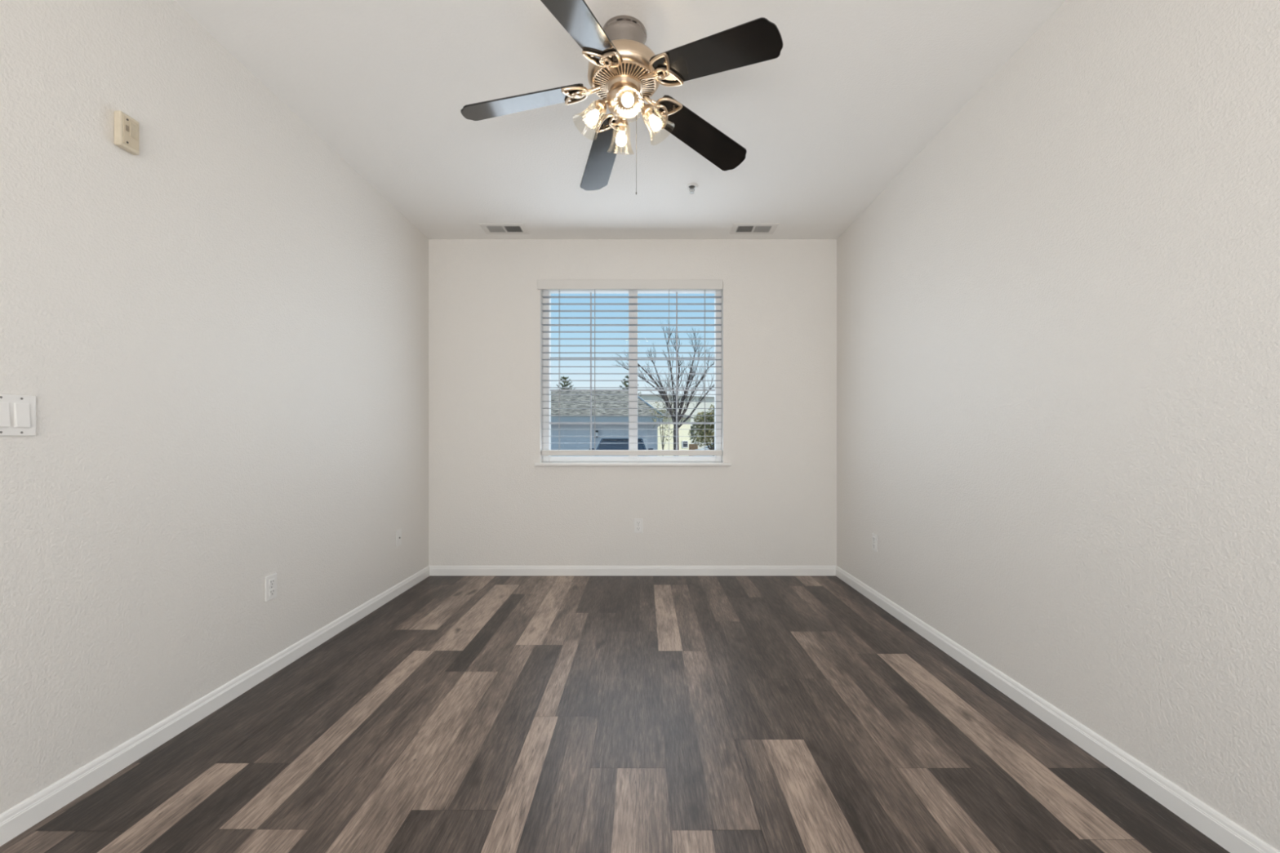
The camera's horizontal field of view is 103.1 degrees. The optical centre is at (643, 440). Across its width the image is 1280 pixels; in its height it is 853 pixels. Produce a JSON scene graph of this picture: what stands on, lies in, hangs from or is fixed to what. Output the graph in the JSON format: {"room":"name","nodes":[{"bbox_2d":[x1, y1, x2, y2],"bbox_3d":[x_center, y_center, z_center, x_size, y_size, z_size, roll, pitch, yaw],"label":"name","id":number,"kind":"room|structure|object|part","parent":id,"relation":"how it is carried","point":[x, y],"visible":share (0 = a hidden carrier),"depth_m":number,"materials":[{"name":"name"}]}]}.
{"room":"empty room","nodes":[
{"label":"empty room","id":0,"kind":"room"},
{"bbox_2d":[0,0,428,813],"bbox_3d":[-1.852,-0.274,1.222,0.200,2.740,6.243,0,0,0],"label":"wall","id":1,"kind":"structure","parent":0,"point":[217,331],"depth_m":1.89,"materials":[{"name":"white paint"}]},
{"bbox_2d":[0,393,35,435],"bbox_3d":[-1.746,-0.071,1.403,0.012,0.115,0.116,0,0,0],"label":"light switch","id":2,"kind":"object","parent":1,"relation":"attached to","point":[17,412],"visible":1,"depth_m":1.42,"materials":[{"name":"white plastic"}]},
{"bbox_3d":[-1.746,-0.071,1.426,0.003,0.068,0.035,0,0,0],"label":"rocker frame","id":3,"kind":"part","parent":2,"relation":"part of","materials":[{"name":"white plastic"}]},
{"bbox_2d":[114,111,139,155],"bbox_3d":[-1.738,-1.036,1.711,0.028,0.114,0.066,0,0,0],"label":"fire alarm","id":4,"kind":"object","parent":1,"relation":"attached to","point":[126,129],"visible":1,"depth_m":1.70,"materials":[{"name":"beige plastic"}]},
{"bbox_3d":[-1.728,-1.036,1.712,0.002,0.092,0.051,0,0,0],"label":"panel","id":5,"kind":"part","parent":4,"relation":"part of","materials":[{"name":"beige plastic"}]},
{"bbox_2d":[129,121,137,140],"bbox_3d":[-1.726,-1.048,1.720,0.002,0.048,0.025,0,0,0],"label":"grille","id":6,"kind":"object","parent":4,"relation":"attached to","point":[133,125],"depth_m":1.72,"materials":[{"name":"beige plastic"}]},
{"bbox_2d":[0,565,429,846],"bbox_3d":[-1.745,1.056,1.222,0.014,0.080,5.843,0,0,0],"label":"baseboard","id":7,"kind":"structure","parent":1,"relation":"attached to","point":[22,816],"depth_m":1.84,"materials":[{"name":"white wood"}]},
{"bbox_2d":[265,573,276,601],"bbox_3d":[-1.747,0.687,2.385,0.009,0.116,0.072,0,0,0],"label":"wall outlet","id":8,"kind":"object","parent":1,"relation":"attached to","point":[270,580],"visible":1,"depth_m":2.38,"materials":[{"name":"white plastic"}]},
{"bbox_2d":[269,587,274,596],"bbox_3d":[-1.746,0.711,2.385,0.004,0.033,0.034,0,0,0],"label":"receptacle","id":9,"kind":"object","parent":8,"relation":"attached to","point":[271,589],"depth_m":2.38,"materials":[{"name":"grey plastic"}]},
{"bbox_2d":[269,577,274,586],"bbox_3d":[-1.746,0.663,2.385,0.004,0.033,0.034,0,0,0],"label":"receptacle","id":10,"kind":"object","parent":8,"relation":"attached to","point":[271,580],"depth_m":2.38,"materials":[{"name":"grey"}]},
{"bbox_2d":[395,528,401,546],"bbox_3d":[-1.745,0.692,3.630,0.014,0.116,0.072,0,0,0],"label":"cable plate","id":11,"kind":"object","parent":1,"relation":"attached to","point":[398,533],"visible":1,"depth_m":3.62,"materials":[{"name":"white plastic"}]},
{"bbox_2d":[0,575,1230,852],"bbox_3d":[-0.088,1.156,1.222,3.727,0.120,6.243,0,0,0],"label":"floor","id":12,"kind":"structure","parent":0,"point":[460,713],"depth_m":1.82,"materials":[{"name":"brown wood"}]},
{"bbox_2d":[173,0,1065,239],"bbox_3d":[-0.088,-1.744,1.222,3.727,0.200,6.243,0,0,0],"label":"ceiling","id":13,"kind":"structure","parent":0,"point":[855,91],"depth_m":2.44,"materials":[{"name":"white paint"}]},
{"bbox_2d":[478,223,529,234],"bbox_3d":[-1.075,-1.640,3.935,0.344,0.009,0.190,0,0,0],"label":"ceiling vent","id":14,"kind":"object","parent":13,"relation":"in","point":[489,228],"visible":1,"depth_m":3.93,"materials":[{"name":"white metal"}]},
{"bbox_2d":[460,0,782,195],"bbox_3d":[-0.128,-1.328,2.054,1.214,0.632,1.261,0,0,0],"label":"ceiling fan","id":15,"kind":"object","parent":13,"relation":"hanging from","point":[624,72],"visible":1,"depth_m":1.99,"materials":[{"name":"black wood"}]},
{"bbox_3d":[-0.487,-1.369,2.057,0.503,0.006,0.150,-11,14,1],"label":"blade","id":16,"kind":"part","parent":15,"relation":"part of","materials":[{"name":"black wood"}]},
{"bbox_3d":[-0.211,-1.369,1.663,0.150,0.006,0.503,14,15,16],"label":"blade","id":17,"kind":"part","parent":15,"relation":"part of","materials":[{"name":"black wood"}]},
{"bbox_3d":[-0.204,-1.296,2.032,0.055,0.060,0.047,0,0,-8],"label":"bulb","id":18,"kind":"part","parent":15,"relation":"part of","materials":[{"name":"white glass"}]},
{"bbox_3d":[-0.198,-1.369,2.441,0.150,0.006,0.503,-15,-6,-19],"label":"blade","id":19,"kind":"part","parent":15,"relation":"part of","materials":[{"name":"black wood"}]},
{"bbox_3d":[-0.096,-1.296,2.176,0.047,0.060,0.055,0,0,-8],"label":"bulb","id":20,"kind":"part","parent":15,"relation":"part of","materials":[{"name":"white glass"}]},
{"bbox_2d":[592,60,656,102],"bbox_3d":[-0.078,-1.433,2.050,0.256,0.022,0.256,0,0,0],"label":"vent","id":21,"kind":"object","parent":15,"relation":"attached to","point":[638,73],"depth_m":1.99,"materials":[{"name":"silver metal"}]},
{"bbox_3d":[-0.060,-1.296,1.924,0.047,0.060,0.055,0,0,-8],"label":"bulb","id":22,"kind":"part","parent":15,"relation":"part of","materials":[{"name":"white glass"}]},
{"bbox_3d":[-0.030,-1.196,2.085,0.006,0.372,0.005,0,0,0],"label":"pull chain","id":23,"kind":"part","parent":15,"relation":"part of","materials":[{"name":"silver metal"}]},
{"bbox_3d":[0.048,-1.296,2.068,0.055,0.060,0.047,0,0,-8],"label":"bulb","id":24,"kind":"part","parent":15,"relation":"part of","materials":[{"name":"white glass"}]},
{"bbox_3d":[0.257,-1.369,2.285,0.503,0.006,0.150,13,-22,-34],"label":"blade","id":25,"kind":"part","parent":15,"relation":"part of","materials":[{"name":"black wood"}]},
{"bbox_3d":[0.249,-1.369,1.804,0.503,0.006,0.150,13,-6,36],"label":"blade","id":26,"kind":"part","parent":15,"relation":"part of","materials":[{"name":"black wood"}]},
{"bbox_2d":[685,182,698,194],"bbox_3d":[0.312,-1.623,3.280,0.084,0.042,0.084,0,0,0],"label":"sprinkler","id":27,"kind":"object","parent":13,"relation":"attached to","point":[691,186],"visible":1,"depth_m":3.27,"materials":[{"name":"white plastic"}]},
{"bbox_2d":[728,223,778,234],"bbox_3d":[0.852,-1.640,3.935,0.344,0.009,0.190,0,0,0],"label":"ceiling vent","id":28,"kind":"object","parent":13,"relation":"in","point":[737,228],"visible":1,"depth_m":3.93,"materials":[{"name":"white metal"}]},
{"bbox_2d":[428,239,836,565],"bbox_3d":[-0.088,-0.274,4.243,3.327,2.740,0.200,0,0,0],"label":"wall","id":29,"kind":"structure","parent":0,"point":[490,504],"depth_m":4.14,"materials":[{"name":"white paint"}]},
{"bbox_2d":[542,289,721,462],"bbox_3d":[-0.096,-0.558,4.271,1.490,1.472,0.084,0,0,0],"label":"window","id":30,"kind":"structure","parent":29,"relation":"in","point":[633,399],"depth_m":4.23,"materials":[{"name":"white plastic"}]},
{"bbox_2d":[537,280,723,455],"bbox_3d":[-0.110,-0.595,4.162,1.508,1.429,0.082,0,0,0],"label":"window blind","id":31,"kind":"object","parent":30,"relation":"attached to","point":[544,285],"visible":1,"depth_m":4.15,"materials":[{"name":"white plastic"}]},
{"bbox_3d":[-0.691,-0.589,4.175,0.002,1.340,0.056,0,0,0],"label":"ladder cord","id":32,"kind":"part","parent":31,"relation":"part of","materials":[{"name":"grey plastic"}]},
{"bbox_3d":[-0.400,-0.589,4.175,0.002,1.340,0.056,0,0,0],"label":"ladder cord","id":33,"kind":"part","parent":31,"relation":"part of","materials":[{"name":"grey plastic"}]},
{"bbox_3d":[-0.096,-1.268,4.174,1.472,0.046,0.054,0,0,0],"label":"head rail","id":34,"kind":"part","parent":31,"relation":"part of","materials":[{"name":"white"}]},
{"bbox_3d":[-0.096,0.097,4.175,1.472,0.046,0.054,0,0,0],"label":"rail","id":35,"kind":"part","parent":31,"relation":"part of","materials":[{"name":"white plastic"}]},
{"bbox_3d":[0.209,-0.589,4.175,0.002,1.340,0.056,0,0,0],"label":"ladder cord","id":36,"kind":"part","parent":31,"relation":"part of","materials":[{"name":"white fabric"}]},
{"bbox_3d":[0.503,-0.589,4.175,0.002,1.340,0.056,0,0,0],"label":"ladder cord","id":37,"kind":"part","parent":31,"relation":"part of","materials":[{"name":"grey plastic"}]},
{"bbox_2d":[429,565,835,575],"bbox_3d":[-0.088,1.056,4.136,3.327,0.080,0.014,0,0,0],"label":"baseboard","id":38,"kind":"structure","parent":29,"relation":"attached to","point":[433,570],"depth_m":4.13,"materials":[{"name":"white wood"}]},
{"bbox_2d":[534,462,731,465],"bbox_3d":[-0.087,0.189,4.174,1.593,0.022,0.138,0,0,0],"label":"trim","id":39,"kind":"structure","parent":29,"relation":"attached to","point":[542,463],"depth_m":4.11,"materials":[{"name":"white wood"}]},
{"bbox_2d":[634,518,643,533],"bbox_3d":[-0.042,0.691,4.138,0.072,0.116,0.009,0,0,0],"label":"wall outlet","id":40,"kind":"object","parent":29,"relation":"attached to","point":[638,522],"visible":1,"depth_m":4.14,"materials":[{"name":"white plastic"}]},
{"bbox_2d":[836,0,1279,851],"bbox_3d":[1.675,-0.274,1.222,0.200,2.740,6.243,0,0,0],"label":"wall","id":41,"kind":"structure","parent":0,"point":[1058,324],"depth_m":1.76,"materials":[{"name":"white paint"}]},
{"bbox_2d":[871,533,877,551],"bbox_3d":[1.570,0.691,3.455,0.009,0.116,0.072,0,0,0],"label":"wall outlet","id":42,"kind":"object","parent":41,"relation":"attached to","point":[874,537],"visible":1,"depth_m":3.44,"materials":[{"name":"white plastic"}]},
{"bbox_2d":[835,565,1279,852],"bbox_3d":[1.568,1.056,1.222,0.014,0.080,5.843,0,0,0],"label":"baseboard","id":43,"kind":"structure","parent":41,"relation":"attached to","point":[1215,825],"depth_m":1.75,"materials":[{"name":"white wood"}]},
{"label":"outside","id":44,"kind":"structure","parent":0,"visible":0},
{"bbox_3d":[0.000,1.546,62.221,120.000,0.300,115.557,0,0,0],"label":"ground","id":45,"kind":"structure","parent":44,"visible":0},
{"bbox_2d":[555,376,575,389],"bbox_3d":[-6.182,-1.866,40.054,3.107,6.523,2.789,0,0,0],"label":"pine tree","id":46,"kind":"object","parent":45,"relation":"on","point":[565,378],"visible":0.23,"depth_m":39.90,"materials":[{"name":"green plant"}]},
{"bbox_2d":[551,391,664,456],"bbox_3d":[-5.688,-0.737,27.990,13.325,4.265,9.320,0,0,0],"label":"building","id":47,"kind":"structure","parent":45,"relation":"on","point":[566,401],"depth_m":23.97,"materials":[{"name":"grey"}]},
{"bbox_2d":[589,438,653,456],"bbox_3d":[-0.750,0.653,18.000,2.160,1.485,4.500,0,0,0],"label":"car","id":48,"kind":"object","parent":45,"relation":"on","point":[605,443],"visible":0.23,"depth_m":17.26,"materials":[{"name":"blue paint"}]},
{"bbox_2d":[619,374,640,396],"bbox_3d":[-0.992,-1.556,34.520,2.692,5.904,3.031,0,0,-40],"label":"pine tree","id":49,"kind":"object","parent":45,"relation":"on","point":[625,384],"visible":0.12,"depth_m":34.43,"materials":[{"name":"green plant"}]},
{"bbox_2d":[648,400,674,456],"bbox_3d":[0.800,-0.154,21.320,1.165,3.102,0.803,0,0,0],"label":"leafy tree","id":50,"kind":"object","parent":45,"relation":"on","point":[660,411],"visible":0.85,"depth_m":21.30,"materials":[{"name":"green plant"}]},
{"bbox_2d":[613,321,714,456],"bbox_3d":[0.806,-0.854,14.024,3.573,4.508,3.022,0,0,0],"label":"bare tree","id":51,"kind":"object","parent":45,"relation":"on","point":[664,397],"visible":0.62,"depth_m":13.94,"materials":[{"name":"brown plant"}]},
{"bbox_2d":[657,409,693,456],"bbox_3d":[0.110,-0.629,42.469,5.600,4.050,6.600,0,0,-32],"label":"apartment building","id":52,"kind":"structure","parent":45,"relation":"on","point":[684,442],"depth_m":40.66,"materials":[{"name":"beige"}]},
{"bbox_3d":[3.357,0.271,40.907,0.450,0.450,0.030,0,0,-32],"label":"pane","id":53,"kind":"part","parent":52,"relation":"part of","materials":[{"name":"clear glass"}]},
{"bbox_2d":[638,395,714,448],"bbox_3d":[0.761,-1.619,51.417,12.000,6.030,6.600,0,0,-22],"label":"apartment building","id":54,"kind":"structure","parent":45,"relation":"on","point":[651,399],"depth_m":49.75,"materials":[{"name":"white paint"}]},
{"bbox_2d":[688,444,697,456],"bbox_3d":[3.180,0.801,32.500,0.540,1.190,0.400,0,0,0],"label":"utility box","id":55,"kind":"object","parent":45,"relation":"on","point":[691,446],"visible":0.36,"depth_m":32.30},
{"bbox_2d":[688,404,714,456],"bbox_3d":[3.250,-0.243,22.627,2.572,3.281,1.609,0,0,0],"label":"leafy tree","id":56,"kind":"object","parent":45,"relation":"on","point":[708,418],"visible":0.39,"depth_m":22.41,"materials":[{"name":"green plant"}]},
{"bbox_2d":[692,444,712,456],"bbox_3d":[5.350,0.746,31.000,4.600,1.300,2.140,0,0,0],"label":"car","id":57,"kind":"object","parent":45,"relation":"on","point":[706,447],"visible":0.04,"depth_m":30.21,"materials":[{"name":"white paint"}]}
]}

